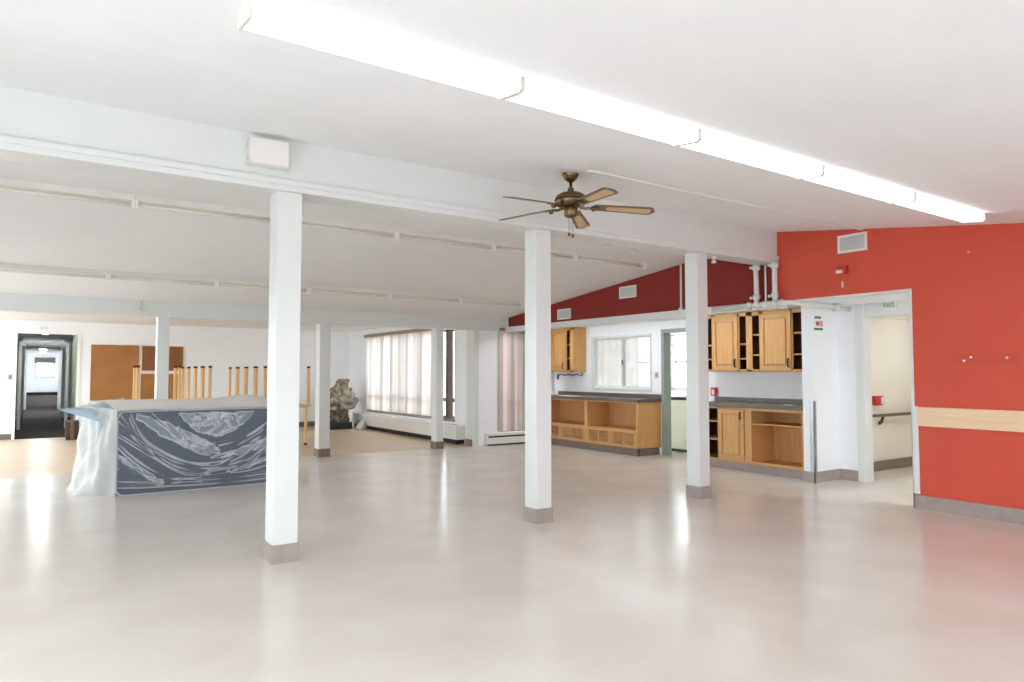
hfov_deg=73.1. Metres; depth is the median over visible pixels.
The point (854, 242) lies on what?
air vent
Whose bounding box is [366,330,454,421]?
window
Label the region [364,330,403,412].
vertical blind
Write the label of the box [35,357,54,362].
roller blind
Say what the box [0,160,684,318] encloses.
ceiling
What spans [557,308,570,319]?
air vent
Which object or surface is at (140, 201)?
strip light
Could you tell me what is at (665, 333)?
door frame
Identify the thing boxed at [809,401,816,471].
guard
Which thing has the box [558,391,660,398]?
backsplash
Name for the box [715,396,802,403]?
backsplash
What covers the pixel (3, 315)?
ceiling
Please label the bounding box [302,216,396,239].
strip light
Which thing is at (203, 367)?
wooden table
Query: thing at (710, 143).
strip light
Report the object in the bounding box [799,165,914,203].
strip light
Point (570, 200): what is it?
ceiling fan
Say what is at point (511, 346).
vertical blind
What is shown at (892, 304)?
exit sign
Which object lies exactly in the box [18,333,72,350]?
ceiling
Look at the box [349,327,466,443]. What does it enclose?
wall
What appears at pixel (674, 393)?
wall
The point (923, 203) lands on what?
strip light
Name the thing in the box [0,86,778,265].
ceiling beam
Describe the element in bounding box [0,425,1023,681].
floor
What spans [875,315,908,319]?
trim
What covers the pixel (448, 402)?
vertical blind
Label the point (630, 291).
air vent
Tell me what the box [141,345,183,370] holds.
board
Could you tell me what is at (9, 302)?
ceiling beam
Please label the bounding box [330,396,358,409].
basin
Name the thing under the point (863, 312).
trim
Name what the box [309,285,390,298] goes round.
strip light
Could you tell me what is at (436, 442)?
square column
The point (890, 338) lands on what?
wall
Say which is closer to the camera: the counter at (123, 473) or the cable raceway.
the cable raceway
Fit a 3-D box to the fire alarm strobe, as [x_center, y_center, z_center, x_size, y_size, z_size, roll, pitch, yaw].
[4.027,-0.868,8.444,0.085,0.105,0.110,2,-3,-34]
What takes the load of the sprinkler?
attached to the ceiling beam at (9, 302)
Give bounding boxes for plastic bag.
[355,421,366,429]
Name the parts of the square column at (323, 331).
trim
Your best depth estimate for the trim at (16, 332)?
15.86 m
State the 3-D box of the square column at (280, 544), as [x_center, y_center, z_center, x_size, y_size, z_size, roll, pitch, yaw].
[-1.863,0.278,5.637,0.221,2.966,0.249,2,-3,-34]
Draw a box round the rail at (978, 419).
[917,407,1023,431]
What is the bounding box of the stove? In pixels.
[671,397,686,452]
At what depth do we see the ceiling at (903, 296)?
9.24 m
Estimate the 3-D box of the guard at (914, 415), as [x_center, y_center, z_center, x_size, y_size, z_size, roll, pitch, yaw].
[4.558,1.214,7.749,0.142,0.970,0.074,2,-3,-34]
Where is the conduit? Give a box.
[679,264,683,309]
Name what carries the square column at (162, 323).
on the floor at (421, 565)
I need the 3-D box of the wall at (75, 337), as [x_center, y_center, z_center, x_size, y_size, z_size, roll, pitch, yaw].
[-11.008,1.015,17.605,0.273,2.600,2.660,2,-3,-34]
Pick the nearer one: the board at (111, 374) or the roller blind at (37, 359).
the board at (111, 374)
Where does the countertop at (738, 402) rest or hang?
on the base cabinet at (776, 437)
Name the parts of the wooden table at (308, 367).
leg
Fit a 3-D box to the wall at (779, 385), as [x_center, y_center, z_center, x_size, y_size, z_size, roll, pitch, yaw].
[2.824,0.839,12.711,0.120,2.500,6.540,2,-3,-34]
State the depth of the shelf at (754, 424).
10.34 m
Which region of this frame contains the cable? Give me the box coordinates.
[557,372,582,379]
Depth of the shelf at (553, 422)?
14.39 m
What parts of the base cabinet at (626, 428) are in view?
vent door, frame, vent door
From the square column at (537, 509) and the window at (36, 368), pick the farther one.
the window at (36, 368)
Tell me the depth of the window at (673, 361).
17.18 m
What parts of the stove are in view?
rail, oven door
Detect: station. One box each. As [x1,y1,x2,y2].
[711,387,717,395]
[872,396,884,404]
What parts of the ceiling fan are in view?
cane panel, fan blade, cane panel, fan blade, fan blade, cane panel, fan blade, cane panel, fan blade, cane panel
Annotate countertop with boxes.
[551,391,661,402]
[709,396,802,410]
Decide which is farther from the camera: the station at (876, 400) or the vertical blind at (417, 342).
the vertical blind at (417, 342)
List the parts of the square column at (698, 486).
trim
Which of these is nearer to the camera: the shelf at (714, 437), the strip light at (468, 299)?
the shelf at (714, 437)
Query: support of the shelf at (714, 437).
attached to the base cabinet at (728, 426)
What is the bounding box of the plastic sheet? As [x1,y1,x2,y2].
[59,394,266,496]
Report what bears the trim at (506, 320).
attached to the wall at (964, 303)
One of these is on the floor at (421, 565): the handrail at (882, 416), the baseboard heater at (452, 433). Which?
the baseboard heater at (452, 433)
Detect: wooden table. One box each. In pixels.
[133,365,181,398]
[181,367,236,398]
[187,366,245,398]
[194,366,254,398]
[201,366,266,406]
[266,366,310,405]
[299,406,308,444]
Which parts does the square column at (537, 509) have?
trim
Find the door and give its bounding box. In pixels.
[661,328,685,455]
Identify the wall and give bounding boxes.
[0,320,349,433]
[26,353,58,391]
[70,335,77,419]
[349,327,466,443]
[479,330,553,445]
[509,223,1023,508]
[554,319,802,454]
[631,335,685,396]
[801,305,857,471]
[870,318,911,461]
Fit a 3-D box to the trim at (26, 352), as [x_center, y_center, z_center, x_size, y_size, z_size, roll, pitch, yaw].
[-17.423,1.335,25.667,1.780,2.434,0.100,2,-3,-34]
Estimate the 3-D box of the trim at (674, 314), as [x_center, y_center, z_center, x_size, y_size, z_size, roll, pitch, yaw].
[1.786,-0.362,11.870,0.225,0.100,6.450,2,-3,-34]
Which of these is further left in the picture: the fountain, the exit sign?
the fountain
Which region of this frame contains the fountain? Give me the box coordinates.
[330,379,358,429]
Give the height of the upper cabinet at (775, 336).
0.925 m
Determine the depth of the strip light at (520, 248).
8.88 m
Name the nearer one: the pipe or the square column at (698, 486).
the square column at (698, 486)
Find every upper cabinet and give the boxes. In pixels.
[551,327,585,371]
[708,312,748,371]
[748,308,801,371]
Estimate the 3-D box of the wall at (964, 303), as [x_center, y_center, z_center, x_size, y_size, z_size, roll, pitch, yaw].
[3.988,0.150,8.654,0.140,3.500,14.200,2,-3,-34]
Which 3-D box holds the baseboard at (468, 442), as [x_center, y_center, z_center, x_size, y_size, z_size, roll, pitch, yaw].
[-0.854,2.092,14.271,0.115,0.140,0.255,2,-3,-34]
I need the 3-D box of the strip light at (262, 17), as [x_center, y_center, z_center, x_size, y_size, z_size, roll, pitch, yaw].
[-0.561,-1.335,3.232,1.333,0.109,0.227,2,-3,-34]
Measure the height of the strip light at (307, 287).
0.132 m
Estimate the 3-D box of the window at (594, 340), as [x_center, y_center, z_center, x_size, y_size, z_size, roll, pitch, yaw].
[2.183,0.427,13.662,0.150,1.090,1.700,2,-3,-34]
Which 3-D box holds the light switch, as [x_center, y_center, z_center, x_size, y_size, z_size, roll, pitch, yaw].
[-11.331,0.812,15.597,0.100,0.140,0.026,2,-3,-34]
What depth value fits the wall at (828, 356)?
9.68 m
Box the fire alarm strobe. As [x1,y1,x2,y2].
[836,265,846,274]
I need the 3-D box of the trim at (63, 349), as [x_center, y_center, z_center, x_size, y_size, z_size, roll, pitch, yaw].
[-14.605,1.177,21.539,1.780,2.500,0.100,2,-3,-34]
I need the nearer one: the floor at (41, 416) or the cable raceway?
the cable raceway
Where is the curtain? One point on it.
(609, 352)
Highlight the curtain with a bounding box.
[598,339,630,385]
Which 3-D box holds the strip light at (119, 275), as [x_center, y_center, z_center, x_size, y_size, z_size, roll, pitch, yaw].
[-4.736,-0.836,9.414,1.324,0.130,0.100,2,-3,-34]
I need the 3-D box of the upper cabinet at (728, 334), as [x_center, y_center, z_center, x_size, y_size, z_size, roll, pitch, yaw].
[3.542,0.032,11.228,0.406,0.925,0.938,2,-3,-34]
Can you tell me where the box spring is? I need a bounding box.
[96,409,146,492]
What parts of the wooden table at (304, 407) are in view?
leg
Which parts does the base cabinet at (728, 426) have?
cabinet door, raised panel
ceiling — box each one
[0,0,1023,231]
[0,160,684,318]
[0,312,382,331]
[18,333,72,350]
[581,293,908,334]
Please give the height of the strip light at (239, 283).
0.130 m
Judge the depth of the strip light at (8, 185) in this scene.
6.19 m
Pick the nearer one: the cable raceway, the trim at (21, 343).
the cable raceway
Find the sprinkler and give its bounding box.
[139,301,144,310]
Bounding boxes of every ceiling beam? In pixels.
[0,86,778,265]
[0,292,503,330]
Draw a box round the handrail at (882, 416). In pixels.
[872,412,910,424]
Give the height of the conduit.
0.720 m
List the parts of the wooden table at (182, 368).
leg, leg, leg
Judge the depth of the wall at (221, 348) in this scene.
17.89 m
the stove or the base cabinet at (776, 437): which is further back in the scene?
the stove
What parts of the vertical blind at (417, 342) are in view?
head rail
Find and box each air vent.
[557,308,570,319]
[619,285,636,298]
[837,231,867,253]
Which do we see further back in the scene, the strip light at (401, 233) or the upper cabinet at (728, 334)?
the upper cabinet at (728, 334)
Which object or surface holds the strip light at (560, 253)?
attached to the ceiling at (34, 229)
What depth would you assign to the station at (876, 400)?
10.57 m
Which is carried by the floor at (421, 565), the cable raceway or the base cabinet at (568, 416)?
the base cabinet at (568, 416)
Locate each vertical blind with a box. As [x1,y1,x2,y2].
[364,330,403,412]
[403,329,431,415]
[445,330,451,417]
[498,328,524,430]
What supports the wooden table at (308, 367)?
on the wooden table at (304, 407)
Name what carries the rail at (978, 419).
attached to the wall at (964, 303)
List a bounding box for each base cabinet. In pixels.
[551,398,588,449]
[586,400,660,456]
[709,406,751,471]
[748,408,803,478]
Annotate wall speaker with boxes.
[247,135,289,170]
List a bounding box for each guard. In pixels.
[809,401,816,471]
[911,406,919,493]
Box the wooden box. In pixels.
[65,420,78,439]
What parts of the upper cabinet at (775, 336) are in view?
cabinet door, raised panel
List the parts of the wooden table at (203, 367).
leg, leg, leg, leg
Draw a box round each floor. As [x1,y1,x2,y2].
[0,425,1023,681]
[14,395,70,438]
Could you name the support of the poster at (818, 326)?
attached to the wall at (828, 356)
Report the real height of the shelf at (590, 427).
0.025 m
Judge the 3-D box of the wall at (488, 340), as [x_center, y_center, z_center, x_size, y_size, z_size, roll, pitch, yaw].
[0.121,0.961,14.913,2.160,2.460,0.150,2,-3,-34]
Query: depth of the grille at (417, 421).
16.92 m
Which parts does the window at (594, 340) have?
sash, meeting rail, sash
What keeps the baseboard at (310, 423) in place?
attached to the wall at (221, 348)
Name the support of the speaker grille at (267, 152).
attached to the wall speaker
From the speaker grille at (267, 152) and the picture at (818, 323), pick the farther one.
the picture at (818, 323)
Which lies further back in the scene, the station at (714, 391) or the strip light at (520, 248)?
the station at (714, 391)
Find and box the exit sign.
[883,301,896,309]
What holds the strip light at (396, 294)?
attached to the ceiling at (34, 229)
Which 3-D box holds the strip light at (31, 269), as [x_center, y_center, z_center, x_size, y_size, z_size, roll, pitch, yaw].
[-5.830,-0.871,8.668,1.324,0.130,0.100,2,-3,-34]
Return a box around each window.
[35,363,54,377]
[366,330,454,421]
[591,333,651,390]
[636,339,648,385]
[671,334,685,389]
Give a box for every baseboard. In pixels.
[0,434,10,439]
[26,392,57,395]
[299,421,314,426]
[465,439,471,445]
[803,469,858,482]
[874,456,911,471]
[913,493,1023,524]
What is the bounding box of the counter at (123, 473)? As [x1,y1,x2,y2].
[115,406,266,495]
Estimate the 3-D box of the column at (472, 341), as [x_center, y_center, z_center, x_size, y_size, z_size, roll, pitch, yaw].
[-0.818,0.969,14.302,0.120,2.386,0.300,2,-3,-34]
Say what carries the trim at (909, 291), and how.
attached to the wall at (964, 303)
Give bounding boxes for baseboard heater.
[352,412,464,444]
[484,431,524,445]
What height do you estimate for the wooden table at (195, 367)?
0.836 m
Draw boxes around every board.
[90,345,138,400]
[140,374,177,398]
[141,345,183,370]
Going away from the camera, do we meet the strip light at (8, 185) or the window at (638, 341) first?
the strip light at (8, 185)
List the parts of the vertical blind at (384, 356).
head rail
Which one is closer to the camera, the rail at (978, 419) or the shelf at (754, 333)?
the rail at (978, 419)
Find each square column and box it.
[154,317,169,398]
[263,191,301,564]
[314,324,330,456]
[430,328,443,448]
[523,228,552,523]
[685,252,711,498]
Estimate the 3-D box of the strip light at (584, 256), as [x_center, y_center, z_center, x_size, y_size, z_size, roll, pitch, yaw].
[1.407,-1.147,9.890,1.334,0.130,0.100,2,-3,-34]
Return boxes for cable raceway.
[587,169,862,229]
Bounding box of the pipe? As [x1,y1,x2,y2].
[711,260,851,311]
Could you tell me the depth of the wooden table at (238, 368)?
15.32 m
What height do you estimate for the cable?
0.159 m
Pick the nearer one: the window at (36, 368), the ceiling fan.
the ceiling fan
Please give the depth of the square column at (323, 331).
12.43 m
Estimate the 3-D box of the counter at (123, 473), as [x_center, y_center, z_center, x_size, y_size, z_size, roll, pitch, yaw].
[-4.113,1.405,9.044,1.884,1.037,0.280,2,-3,-34]
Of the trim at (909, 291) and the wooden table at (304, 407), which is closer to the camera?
the trim at (909, 291)
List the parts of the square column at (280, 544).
trim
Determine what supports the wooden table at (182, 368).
on the wooden table
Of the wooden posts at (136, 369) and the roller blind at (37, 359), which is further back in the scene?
the roller blind at (37, 359)
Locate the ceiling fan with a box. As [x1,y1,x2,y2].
[499,172,654,237]
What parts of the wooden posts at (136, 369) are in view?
leg, leg, leg, leg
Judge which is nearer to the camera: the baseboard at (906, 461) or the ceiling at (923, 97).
the ceiling at (923, 97)
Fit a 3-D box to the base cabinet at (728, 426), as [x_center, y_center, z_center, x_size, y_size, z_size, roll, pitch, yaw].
[3.483,1.526,11.022,0.656,0.970,1.098,2,-3,-34]
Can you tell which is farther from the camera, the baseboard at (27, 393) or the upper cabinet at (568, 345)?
the baseboard at (27, 393)
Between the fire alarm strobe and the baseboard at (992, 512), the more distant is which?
the fire alarm strobe
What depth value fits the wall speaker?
5.40 m
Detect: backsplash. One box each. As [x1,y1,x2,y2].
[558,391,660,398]
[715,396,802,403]
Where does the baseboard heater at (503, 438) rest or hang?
on the floor at (421, 565)
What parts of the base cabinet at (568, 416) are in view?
vent door, vent door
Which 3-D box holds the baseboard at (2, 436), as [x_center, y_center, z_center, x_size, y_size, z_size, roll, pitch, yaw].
[-12.400,2.122,14.813,2.701,0.130,0.015,2,-3,-34]
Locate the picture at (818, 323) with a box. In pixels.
[816,321,822,325]
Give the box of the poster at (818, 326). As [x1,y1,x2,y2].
[813,315,823,331]
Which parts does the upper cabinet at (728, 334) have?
cabinet door, raised panel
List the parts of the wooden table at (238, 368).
leg, leg, leg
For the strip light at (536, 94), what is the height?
0.109 m
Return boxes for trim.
[11,331,80,439]
[15,338,72,418]
[16,341,69,429]
[23,345,64,409]
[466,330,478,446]
[504,318,511,332]
[506,304,787,331]
[795,289,914,405]
[855,300,908,482]
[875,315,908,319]
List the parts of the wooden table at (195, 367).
leg, leg, leg, leg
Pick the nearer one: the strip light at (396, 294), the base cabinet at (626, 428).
the strip light at (396, 294)
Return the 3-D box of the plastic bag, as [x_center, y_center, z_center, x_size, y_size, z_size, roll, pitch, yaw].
[-3.991,2.236,18.346,0.246,0.230,0.300,-2,-3,30]
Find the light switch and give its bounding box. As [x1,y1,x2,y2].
[7,374,12,379]
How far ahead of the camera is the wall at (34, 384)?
36.30 m
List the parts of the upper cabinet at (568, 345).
cabinet door, raised panel, frame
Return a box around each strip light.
[0,178,134,209]
[0,263,107,280]
[108,271,216,287]
[134,195,269,222]
[216,278,268,288]
[237,0,522,99]
[301,284,309,293]
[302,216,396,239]
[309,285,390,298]
[390,291,460,303]
[395,228,493,251]
[460,296,523,307]
[492,241,524,252]
[502,77,699,145]
[551,248,575,260]
[576,251,645,268]
[675,129,823,178]
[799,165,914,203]
[895,193,985,222]
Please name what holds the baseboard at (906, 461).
attached to the wall at (890, 338)
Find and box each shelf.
[551,420,583,425]
[588,425,635,430]
[709,435,717,439]
[752,422,801,427]
[753,332,801,335]
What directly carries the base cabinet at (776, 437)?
on the floor at (421, 565)
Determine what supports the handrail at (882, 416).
attached to the wall at (890, 338)
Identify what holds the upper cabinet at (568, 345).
attached to the wall at (779, 385)
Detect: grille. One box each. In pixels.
[253,137,288,165]
[357,412,457,424]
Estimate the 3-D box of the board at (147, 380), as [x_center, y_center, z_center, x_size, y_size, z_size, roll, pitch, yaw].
[-8.770,1.152,17.324,0.961,0.656,0.036,2,-3,-34]
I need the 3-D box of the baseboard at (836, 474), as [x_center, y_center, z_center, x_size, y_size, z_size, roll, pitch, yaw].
[4.409,1.873,9.608,0.758,0.147,0.261,1,-3,-11]
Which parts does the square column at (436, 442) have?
trim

